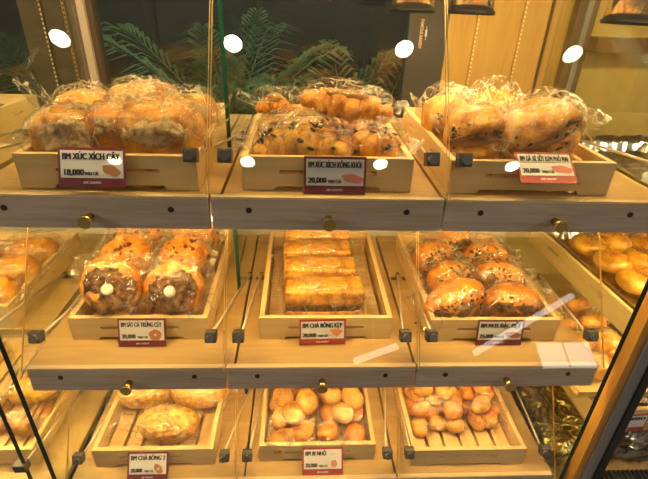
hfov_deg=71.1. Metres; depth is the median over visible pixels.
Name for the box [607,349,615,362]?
pastry
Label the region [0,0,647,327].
wall
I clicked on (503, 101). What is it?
bread
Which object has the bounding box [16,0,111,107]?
trim
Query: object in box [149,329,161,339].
picture
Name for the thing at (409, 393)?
bun
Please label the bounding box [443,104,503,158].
bread
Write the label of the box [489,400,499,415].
bun
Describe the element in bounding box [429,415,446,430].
bun
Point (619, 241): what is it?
bun
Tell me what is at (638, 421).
price tag
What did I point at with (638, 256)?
bun
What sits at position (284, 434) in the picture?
bun
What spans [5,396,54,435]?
bread
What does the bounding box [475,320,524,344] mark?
price tag
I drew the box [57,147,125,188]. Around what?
price tag
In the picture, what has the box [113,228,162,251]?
bun
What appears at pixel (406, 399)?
bun
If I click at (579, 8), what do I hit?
trim
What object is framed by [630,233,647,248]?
bun
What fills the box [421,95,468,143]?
bread
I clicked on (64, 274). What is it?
stay
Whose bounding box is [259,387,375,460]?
tray
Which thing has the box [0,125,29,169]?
shelf
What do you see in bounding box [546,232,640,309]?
liner
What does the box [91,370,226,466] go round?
tray
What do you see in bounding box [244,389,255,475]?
rail
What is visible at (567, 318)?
pastry
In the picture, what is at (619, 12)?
spot lamp
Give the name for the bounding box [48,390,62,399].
bread
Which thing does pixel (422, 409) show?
bun
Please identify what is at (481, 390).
bun
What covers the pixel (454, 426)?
bun
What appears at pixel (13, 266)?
loaf
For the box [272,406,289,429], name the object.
bun
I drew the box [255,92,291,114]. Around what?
bread
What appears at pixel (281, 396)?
bun
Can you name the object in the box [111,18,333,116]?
potted palm
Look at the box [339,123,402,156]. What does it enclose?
bread
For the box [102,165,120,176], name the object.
picture
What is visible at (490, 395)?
bun
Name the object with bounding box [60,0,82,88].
upright
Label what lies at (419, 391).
bun
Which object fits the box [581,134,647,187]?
liner
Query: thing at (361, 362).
display shelf
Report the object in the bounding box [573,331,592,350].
pastry
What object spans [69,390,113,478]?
trim
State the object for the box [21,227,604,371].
door
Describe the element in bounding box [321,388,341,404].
bun
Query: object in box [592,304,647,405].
liner
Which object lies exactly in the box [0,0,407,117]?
wall
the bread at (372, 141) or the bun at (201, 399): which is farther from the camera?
the bun at (201, 399)
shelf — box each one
[0,114,252,228]
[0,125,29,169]
[0,234,116,334]
[0,328,110,478]
[26,235,257,395]
[72,389,254,478]
[210,115,444,230]
[226,235,415,393]
[237,387,396,478]
[376,236,598,391]
[378,386,551,478]
[390,118,647,232]
[510,391,647,478]
[528,275,647,396]
[562,387,647,429]
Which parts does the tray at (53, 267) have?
panel, panel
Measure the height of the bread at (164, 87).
0.138 m
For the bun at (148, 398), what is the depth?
1.39 m
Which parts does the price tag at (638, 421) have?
white panel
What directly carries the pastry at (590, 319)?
on the shelf at (561, 287)
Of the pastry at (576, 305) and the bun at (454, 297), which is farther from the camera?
the pastry at (576, 305)
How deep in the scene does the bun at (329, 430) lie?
1.33 m
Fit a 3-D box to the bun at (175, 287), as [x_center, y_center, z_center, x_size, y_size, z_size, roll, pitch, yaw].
[-0.371,0.121,1.132,0.192,0.162,0.140,2,28,0]
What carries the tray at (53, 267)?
on the shelf at (60, 296)
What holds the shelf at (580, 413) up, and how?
attached to the wall at (497, 37)
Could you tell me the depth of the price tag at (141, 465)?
1.25 m
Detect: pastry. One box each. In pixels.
[545,296,562,311]
[558,312,577,331]
[562,294,591,316]
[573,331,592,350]
[576,311,606,331]
[589,351,609,379]
[592,328,620,354]
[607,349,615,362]
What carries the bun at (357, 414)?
in the bag
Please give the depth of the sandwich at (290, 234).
1.39 m
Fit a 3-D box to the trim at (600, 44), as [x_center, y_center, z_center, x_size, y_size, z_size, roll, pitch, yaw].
[1.314,-0.579,1.378,1.040,0.040,0.060,0,28,-3]
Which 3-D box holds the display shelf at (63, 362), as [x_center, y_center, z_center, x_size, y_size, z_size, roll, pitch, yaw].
[-0.458,0.175,1.332,0.466,0.068,0.688,0,28,-3]
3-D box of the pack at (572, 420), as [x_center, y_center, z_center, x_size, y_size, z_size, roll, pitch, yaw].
[0.843,0.620,1.539,0.110,0.089,0.120,11,30,16]
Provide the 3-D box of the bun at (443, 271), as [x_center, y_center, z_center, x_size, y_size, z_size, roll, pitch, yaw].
[0.356,0.105,1.285,0.201,0.134,0.127,-8,30,-18]
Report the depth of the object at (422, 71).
1.39 m
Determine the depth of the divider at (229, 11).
1.13 m
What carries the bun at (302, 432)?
in the bag
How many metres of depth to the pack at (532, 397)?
1.58 m
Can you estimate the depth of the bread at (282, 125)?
1.06 m
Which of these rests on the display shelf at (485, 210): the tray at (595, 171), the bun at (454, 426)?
the tray at (595, 171)
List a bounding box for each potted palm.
[0,34,153,109]
[101,7,352,115]
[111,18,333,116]
[167,20,404,115]
[245,39,403,116]
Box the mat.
[601,469,647,478]
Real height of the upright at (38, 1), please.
0.640 m
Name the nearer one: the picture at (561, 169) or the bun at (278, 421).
the picture at (561, 169)
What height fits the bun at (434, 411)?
0.050 m
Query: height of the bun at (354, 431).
0.060 m
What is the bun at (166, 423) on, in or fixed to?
on the tray at (108, 449)
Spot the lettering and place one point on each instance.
(421, 19)
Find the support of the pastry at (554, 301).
on the shelf at (561, 287)
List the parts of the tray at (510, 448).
panel, panel, panel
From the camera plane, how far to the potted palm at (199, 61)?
2.17 m
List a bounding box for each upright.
[36,0,61,94]
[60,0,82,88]
[463,15,480,100]
[506,0,529,92]
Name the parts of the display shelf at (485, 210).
knob, knob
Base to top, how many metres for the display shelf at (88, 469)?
0.068 m
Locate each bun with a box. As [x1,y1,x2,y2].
[79,258,143,315]
[100,234,152,275]
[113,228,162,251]
[117,389,170,409]
[137,403,198,443]
[143,261,203,313]
[160,235,210,268]
[170,381,228,409]
[171,222,218,248]
[268,428,294,453]
[269,396,278,413]
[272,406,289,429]
[273,388,293,406]
[282,401,304,425]
[290,420,312,441]
[292,388,309,401]
[295,389,317,414]
[317,421,339,440]
[318,393,325,404]
[320,404,337,422]
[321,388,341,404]
[332,402,352,423]
[342,388,363,409]
[343,423,364,440]
[348,407,363,423]
[403,393,410,408]
[405,385,425,401]
[407,400,418,416]
[410,417,426,437]
[411,401,430,417]
[412,240,453,274]
[413,386,432,395]
[415,278,499,323]
[425,405,440,422]
[426,260,473,291]
[426,388,443,406]
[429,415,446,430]
[434,231,471,259]
[435,387,452,399]
[439,400,445,414]
[442,400,462,419]
[446,387,461,404]
[446,417,463,432]
[458,387,475,400]
[459,242,508,272]
[461,400,470,414]
[467,410,484,430]
[470,395,490,414]
[472,386,490,394]
[473,260,523,292]
[476,388,493,399]
[480,282,547,316]
[482,410,497,428]
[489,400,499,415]
[570,232,607,254]
[593,248,631,272]
[597,233,635,251]
[615,264,647,295]
[623,245,647,271]
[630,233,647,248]
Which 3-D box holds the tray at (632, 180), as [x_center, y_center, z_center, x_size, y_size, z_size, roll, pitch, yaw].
[0.879,-0.173,1.215,0.330,0.067,0.500,0,28,-4]
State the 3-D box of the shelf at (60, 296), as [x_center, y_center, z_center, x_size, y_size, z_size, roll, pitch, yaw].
[-0.968,0.113,1.369,0.512,0.026,0.518,0,28,-3]
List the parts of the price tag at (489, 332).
white panel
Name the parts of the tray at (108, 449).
panel, panel, panel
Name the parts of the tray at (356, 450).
panel, panel, panel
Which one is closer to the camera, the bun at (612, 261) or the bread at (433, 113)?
the bread at (433, 113)
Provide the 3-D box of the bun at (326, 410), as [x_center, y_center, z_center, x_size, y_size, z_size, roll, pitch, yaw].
[0.022,0.541,1.411,0.070,0.058,0.066,12,30,17]
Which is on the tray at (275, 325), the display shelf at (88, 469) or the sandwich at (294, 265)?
the sandwich at (294, 265)
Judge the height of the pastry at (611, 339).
0.074 m
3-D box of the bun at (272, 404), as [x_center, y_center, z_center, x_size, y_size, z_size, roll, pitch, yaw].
[-0.139,0.523,1.436,0.071,0.067,0.072,8,29,12]
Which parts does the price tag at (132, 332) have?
white panel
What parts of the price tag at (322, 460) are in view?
white panel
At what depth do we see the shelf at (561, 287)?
1.66 m
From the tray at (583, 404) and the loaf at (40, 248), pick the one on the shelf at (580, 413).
the tray at (583, 404)
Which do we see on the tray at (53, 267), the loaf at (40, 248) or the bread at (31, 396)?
the loaf at (40, 248)
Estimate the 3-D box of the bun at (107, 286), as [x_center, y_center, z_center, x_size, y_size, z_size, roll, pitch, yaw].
[-0.523,0.114,1.120,0.195,0.167,0.144,-3,29,-9]
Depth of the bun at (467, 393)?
1.43 m
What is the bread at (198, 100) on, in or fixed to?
on the tray at (34, 169)
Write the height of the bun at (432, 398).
0.054 m
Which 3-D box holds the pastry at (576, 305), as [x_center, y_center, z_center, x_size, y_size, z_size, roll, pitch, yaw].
[0.858,0.224,1.541,0.102,0.074,0.085,-2,29,-8]
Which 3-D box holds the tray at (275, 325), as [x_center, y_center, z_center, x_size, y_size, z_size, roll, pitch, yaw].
[-0.005,0.112,1.338,0.330,0.067,0.465,0,28,-3]
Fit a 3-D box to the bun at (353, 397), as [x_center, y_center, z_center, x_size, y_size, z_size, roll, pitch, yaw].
[0.089,0.493,1.413,0.081,0.056,0.061,26,36,36]
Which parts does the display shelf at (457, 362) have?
knob, knob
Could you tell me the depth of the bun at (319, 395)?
1.45 m
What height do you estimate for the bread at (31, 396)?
0.093 m
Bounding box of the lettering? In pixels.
[418,19,426,48]
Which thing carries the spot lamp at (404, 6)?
hanging from the roof
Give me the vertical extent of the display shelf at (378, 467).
0.068 m
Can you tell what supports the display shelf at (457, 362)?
attached to the wall at (497, 37)
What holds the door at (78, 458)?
attached to the display shelf at (88, 469)
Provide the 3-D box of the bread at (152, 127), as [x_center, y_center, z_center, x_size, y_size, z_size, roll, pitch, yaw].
[-0.324,-0.220,0.915,0.245,0.145,0.148,2,28,-1]
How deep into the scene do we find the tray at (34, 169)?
0.85 m
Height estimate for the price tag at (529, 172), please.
0.046 m
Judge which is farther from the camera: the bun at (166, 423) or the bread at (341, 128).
the bun at (166, 423)
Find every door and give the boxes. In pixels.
[0,0,647,202]
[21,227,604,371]
[66,386,555,478]
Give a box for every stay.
[0,129,28,136]
[0,272,73,321]
[12,390,84,472]
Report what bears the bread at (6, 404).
on the tray at (13, 346)
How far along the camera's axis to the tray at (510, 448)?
1.35 m
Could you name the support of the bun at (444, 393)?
in the bag
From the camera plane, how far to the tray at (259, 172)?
0.88 m
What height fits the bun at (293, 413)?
0.060 m
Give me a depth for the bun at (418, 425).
1.36 m
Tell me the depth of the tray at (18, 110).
1.21 m
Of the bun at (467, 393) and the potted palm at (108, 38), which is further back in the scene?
the potted palm at (108, 38)
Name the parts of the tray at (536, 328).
panel, panel, panel, panel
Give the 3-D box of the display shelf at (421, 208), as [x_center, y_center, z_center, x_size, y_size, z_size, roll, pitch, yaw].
[-0.005,-0.198,1.151,0.446,0.068,0.688,0,28,-3]
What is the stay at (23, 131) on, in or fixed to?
attached to the shelf at (6, 158)
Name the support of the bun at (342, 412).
in the bag
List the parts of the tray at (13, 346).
panel, panel, panel, panel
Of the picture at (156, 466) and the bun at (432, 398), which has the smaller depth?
the picture at (156, 466)
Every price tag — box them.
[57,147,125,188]
[117,318,165,346]
[127,451,167,478]
[299,318,346,344]
[302,447,343,475]
[304,155,367,194]
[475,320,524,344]
[514,152,577,183]
[625,414,647,430]
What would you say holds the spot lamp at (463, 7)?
hanging from the roof
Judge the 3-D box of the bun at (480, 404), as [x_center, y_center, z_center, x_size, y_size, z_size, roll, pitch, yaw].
[0.486,0.514,1.410,0.067,0.048,0.054,-5,29,-12]
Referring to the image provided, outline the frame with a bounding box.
[563,291,647,478]
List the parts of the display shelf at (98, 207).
knob, knob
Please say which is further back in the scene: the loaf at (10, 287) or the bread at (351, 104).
the loaf at (10, 287)
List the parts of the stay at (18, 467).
stay rod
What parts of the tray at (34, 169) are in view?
panel, panel, panel, panel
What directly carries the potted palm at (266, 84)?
on the floor
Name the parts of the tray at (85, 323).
panel, panel, panel, panel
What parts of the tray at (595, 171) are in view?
panel, panel, panel, panel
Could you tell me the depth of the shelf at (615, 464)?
1.45 m
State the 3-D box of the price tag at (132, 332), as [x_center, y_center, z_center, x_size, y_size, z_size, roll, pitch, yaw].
[-0.440,0.227,1.096,0.117,0.072,0.030,0,28,-3]
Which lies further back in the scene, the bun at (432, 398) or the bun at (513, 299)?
the bun at (432, 398)
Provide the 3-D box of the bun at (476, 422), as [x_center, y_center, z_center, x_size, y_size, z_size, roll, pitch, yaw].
[0.474,0.562,1.410,0.051,0.047,0.067,-7,30,-17]
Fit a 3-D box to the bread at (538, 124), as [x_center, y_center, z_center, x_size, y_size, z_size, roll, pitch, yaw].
[0.443,-0.229,0.949,0.246,0.173,0.140,-4,29,-11]
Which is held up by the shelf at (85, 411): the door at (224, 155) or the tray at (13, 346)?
the tray at (13, 346)
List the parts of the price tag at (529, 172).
white panel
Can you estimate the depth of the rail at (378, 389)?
1.46 m
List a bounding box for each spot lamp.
[389,0,435,12]
[448,0,495,15]
[599,0,647,25]
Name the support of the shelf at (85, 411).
attached to the wall at (497, 37)
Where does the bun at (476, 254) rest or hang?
on the tray at (536, 328)
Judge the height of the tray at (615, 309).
0.067 m
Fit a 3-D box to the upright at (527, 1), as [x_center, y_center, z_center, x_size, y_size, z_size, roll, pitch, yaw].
[0.593,-0.676,1.331,0.008,0.640,0.007,0,28,-3]
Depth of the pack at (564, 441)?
1.42 m
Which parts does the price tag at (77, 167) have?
white panel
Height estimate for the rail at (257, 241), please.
0.012 m
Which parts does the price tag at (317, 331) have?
white panel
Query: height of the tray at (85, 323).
0.067 m
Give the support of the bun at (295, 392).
in the bag
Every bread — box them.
[0,396,13,431]
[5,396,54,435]
[7,369,55,404]
[28,107,92,151]
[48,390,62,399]
[52,89,113,111]
[87,101,134,147]
[107,80,179,95]
[111,89,168,103]
[118,100,212,153]
[164,93,219,130]
[251,121,350,155]
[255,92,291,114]
[258,121,294,136]
[295,115,360,140]
[300,85,392,123]
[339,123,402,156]
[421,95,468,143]
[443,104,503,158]
[468,90,518,114]
[498,97,581,159]
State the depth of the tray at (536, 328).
1.20 m
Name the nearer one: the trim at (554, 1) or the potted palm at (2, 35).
the trim at (554, 1)
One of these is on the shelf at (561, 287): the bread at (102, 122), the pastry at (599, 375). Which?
the pastry at (599, 375)
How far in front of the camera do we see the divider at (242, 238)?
1.33 m
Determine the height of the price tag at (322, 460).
0.064 m
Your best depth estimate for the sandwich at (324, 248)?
1.31 m
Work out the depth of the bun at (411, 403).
1.43 m
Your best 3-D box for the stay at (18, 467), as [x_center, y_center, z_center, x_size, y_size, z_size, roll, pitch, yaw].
[-0.791,0.536,1.374,0.034,0.079,0.392,3,28,2]
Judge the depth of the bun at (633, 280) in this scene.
1.24 m
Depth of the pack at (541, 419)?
1.50 m
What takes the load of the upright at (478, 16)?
attached to the wall at (497, 37)
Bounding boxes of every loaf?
[0,255,41,285]
[0,276,20,303]
[4,237,59,263]
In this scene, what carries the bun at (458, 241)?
on the tray at (536, 328)
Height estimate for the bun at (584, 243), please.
0.067 m
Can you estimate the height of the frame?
2.150 m
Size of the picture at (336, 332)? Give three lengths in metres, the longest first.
0.037 x 0.022 x 0.001 m
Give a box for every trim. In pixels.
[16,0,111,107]
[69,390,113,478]
[75,0,101,89]
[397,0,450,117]
[398,13,409,114]
[529,0,555,98]
[550,0,600,103]
[587,36,647,53]
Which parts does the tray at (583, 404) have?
panel, panel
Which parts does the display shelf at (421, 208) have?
knob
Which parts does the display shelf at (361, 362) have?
knob, knob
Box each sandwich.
[284,240,350,263]
[284,256,355,296]
[285,230,349,245]
[285,276,363,314]
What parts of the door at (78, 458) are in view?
clamp knob, stay rod, clamp knob, stay rod, clamp knob, stay rod, stay rod, clamp knob, stay rod, clamp knob, stay rod, clamp knob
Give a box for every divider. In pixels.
[217,0,246,146]
[233,229,251,289]
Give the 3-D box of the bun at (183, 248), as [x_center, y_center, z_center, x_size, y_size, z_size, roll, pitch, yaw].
[-0.383,0.043,1.234,0.180,0.133,0.147,3,28,2]
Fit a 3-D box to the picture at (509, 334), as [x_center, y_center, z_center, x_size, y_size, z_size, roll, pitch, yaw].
[0.476,0.240,1.141,0.043,0.018,0.001,0,19,-3]
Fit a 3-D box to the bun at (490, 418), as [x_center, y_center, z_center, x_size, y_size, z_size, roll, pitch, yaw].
[0.514,0.562,1.412,0.052,0.047,0.068,16,31,24]
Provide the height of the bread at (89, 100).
0.157 m
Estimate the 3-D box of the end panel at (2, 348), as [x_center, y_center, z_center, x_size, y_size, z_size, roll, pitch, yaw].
[-0.696,-0.050,1.199,0.011,1.599,0.680,0,28,-3]
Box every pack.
[515,386,551,417]
[526,406,562,437]
[537,429,575,465]
[541,386,573,413]
[556,403,583,433]
[571,430,579,439]
[612,430,647,462]
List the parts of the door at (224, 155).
stay rod, pane, clamp knob, stay rod, clamp knob, stay rod, pane, stay rod, clamp knob, clamp knob, pane, stay rod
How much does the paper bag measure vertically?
0.058 m
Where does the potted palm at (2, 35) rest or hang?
on the floor
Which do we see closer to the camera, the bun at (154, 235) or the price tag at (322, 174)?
the price tag at (322, 174)
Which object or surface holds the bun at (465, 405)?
in the bag
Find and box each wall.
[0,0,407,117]
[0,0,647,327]
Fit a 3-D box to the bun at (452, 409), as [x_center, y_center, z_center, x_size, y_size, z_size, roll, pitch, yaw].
[0.394,0.522,1.389,0.063,0.053,0.061,15,31,23]
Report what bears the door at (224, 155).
attached to the display shelf at (421, 208)
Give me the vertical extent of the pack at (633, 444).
0.143 m
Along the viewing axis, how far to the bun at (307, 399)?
1.37 m
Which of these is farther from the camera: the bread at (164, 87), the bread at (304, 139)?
the bread at (164, 87)
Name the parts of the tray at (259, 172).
panel, panel, panel, panel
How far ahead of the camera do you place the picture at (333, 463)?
1.28 m
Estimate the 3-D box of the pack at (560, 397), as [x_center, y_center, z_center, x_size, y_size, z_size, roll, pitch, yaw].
[0.845,0.573,1.628,0.102,0.091,0.118,-12,32,-24]
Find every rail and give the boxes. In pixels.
[235,241,257,363]
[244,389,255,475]
[378,389,394,472]
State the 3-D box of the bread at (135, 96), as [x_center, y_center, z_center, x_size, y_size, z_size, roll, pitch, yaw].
[-0.419,-0.289,1.040,0.200,0.140,0.149,3,28,2]
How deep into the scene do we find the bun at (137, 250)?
1.21 m
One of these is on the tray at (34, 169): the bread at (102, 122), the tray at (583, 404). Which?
the bread at (102, 122)
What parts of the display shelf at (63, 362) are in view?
knob, knob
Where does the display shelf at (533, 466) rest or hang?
attached to the wall at (497, 37)
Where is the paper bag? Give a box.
[641,172,647,183]
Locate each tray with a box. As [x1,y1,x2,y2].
[0,94,39,138]
[0,231,81,327]
[0,338,79,464]
[12,103,226,189]
[68,230,233,339]
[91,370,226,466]
[241,104,414,191]
[259,231,392,338]
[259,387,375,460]
[392,386,526,465]
[395,233,559,340]
[401,107,617,194]
[529,232,632,333]
[562,386,647,422]
[615,170,647,189]
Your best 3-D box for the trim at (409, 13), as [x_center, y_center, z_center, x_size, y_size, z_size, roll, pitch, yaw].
[-0.202,-0.685,1.313,0.913,0.658,0.006,0,28,-3]
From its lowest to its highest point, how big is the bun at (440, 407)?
0.047 m
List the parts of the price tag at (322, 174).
white panel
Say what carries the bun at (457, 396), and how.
in the bag
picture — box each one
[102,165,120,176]
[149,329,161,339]
[154,464,162,473]
[328,329,342,336]
[331,460,336,466]
[342,174,363,183]
[505,332,520,337]
[551,165,572,173]
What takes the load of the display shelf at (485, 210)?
attached to the wall at (497, 37)
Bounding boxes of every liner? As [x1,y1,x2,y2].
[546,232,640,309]
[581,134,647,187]
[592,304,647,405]
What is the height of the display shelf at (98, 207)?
0.068 m
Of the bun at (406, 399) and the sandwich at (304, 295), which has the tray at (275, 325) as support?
the sandwich at (304, 295)
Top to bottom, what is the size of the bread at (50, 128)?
0.126 m
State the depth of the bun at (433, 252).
1.35 m
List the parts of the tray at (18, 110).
panel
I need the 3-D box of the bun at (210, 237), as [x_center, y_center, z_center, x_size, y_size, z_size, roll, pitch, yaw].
[-0.383,-0.015,1.340,0.180,0.134,0.147,3,28,2]
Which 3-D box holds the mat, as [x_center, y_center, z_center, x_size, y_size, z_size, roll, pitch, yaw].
[1.145,0.789,1.324,0.660,0.009,0.255,0,28,-3]
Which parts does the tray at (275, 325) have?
panel, panel, panel, panel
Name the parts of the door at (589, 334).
clamp knob, stay rod, clamp knob, stay rod, clamp knob, stay rod, stay rod, clamp knob, stay rod, clamp knob, stay rod, clamp knob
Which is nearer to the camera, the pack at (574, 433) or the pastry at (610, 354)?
the pastry at (610, 354)
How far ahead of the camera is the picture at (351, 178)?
0.87 m
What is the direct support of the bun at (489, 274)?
on the tray at (536, 328)

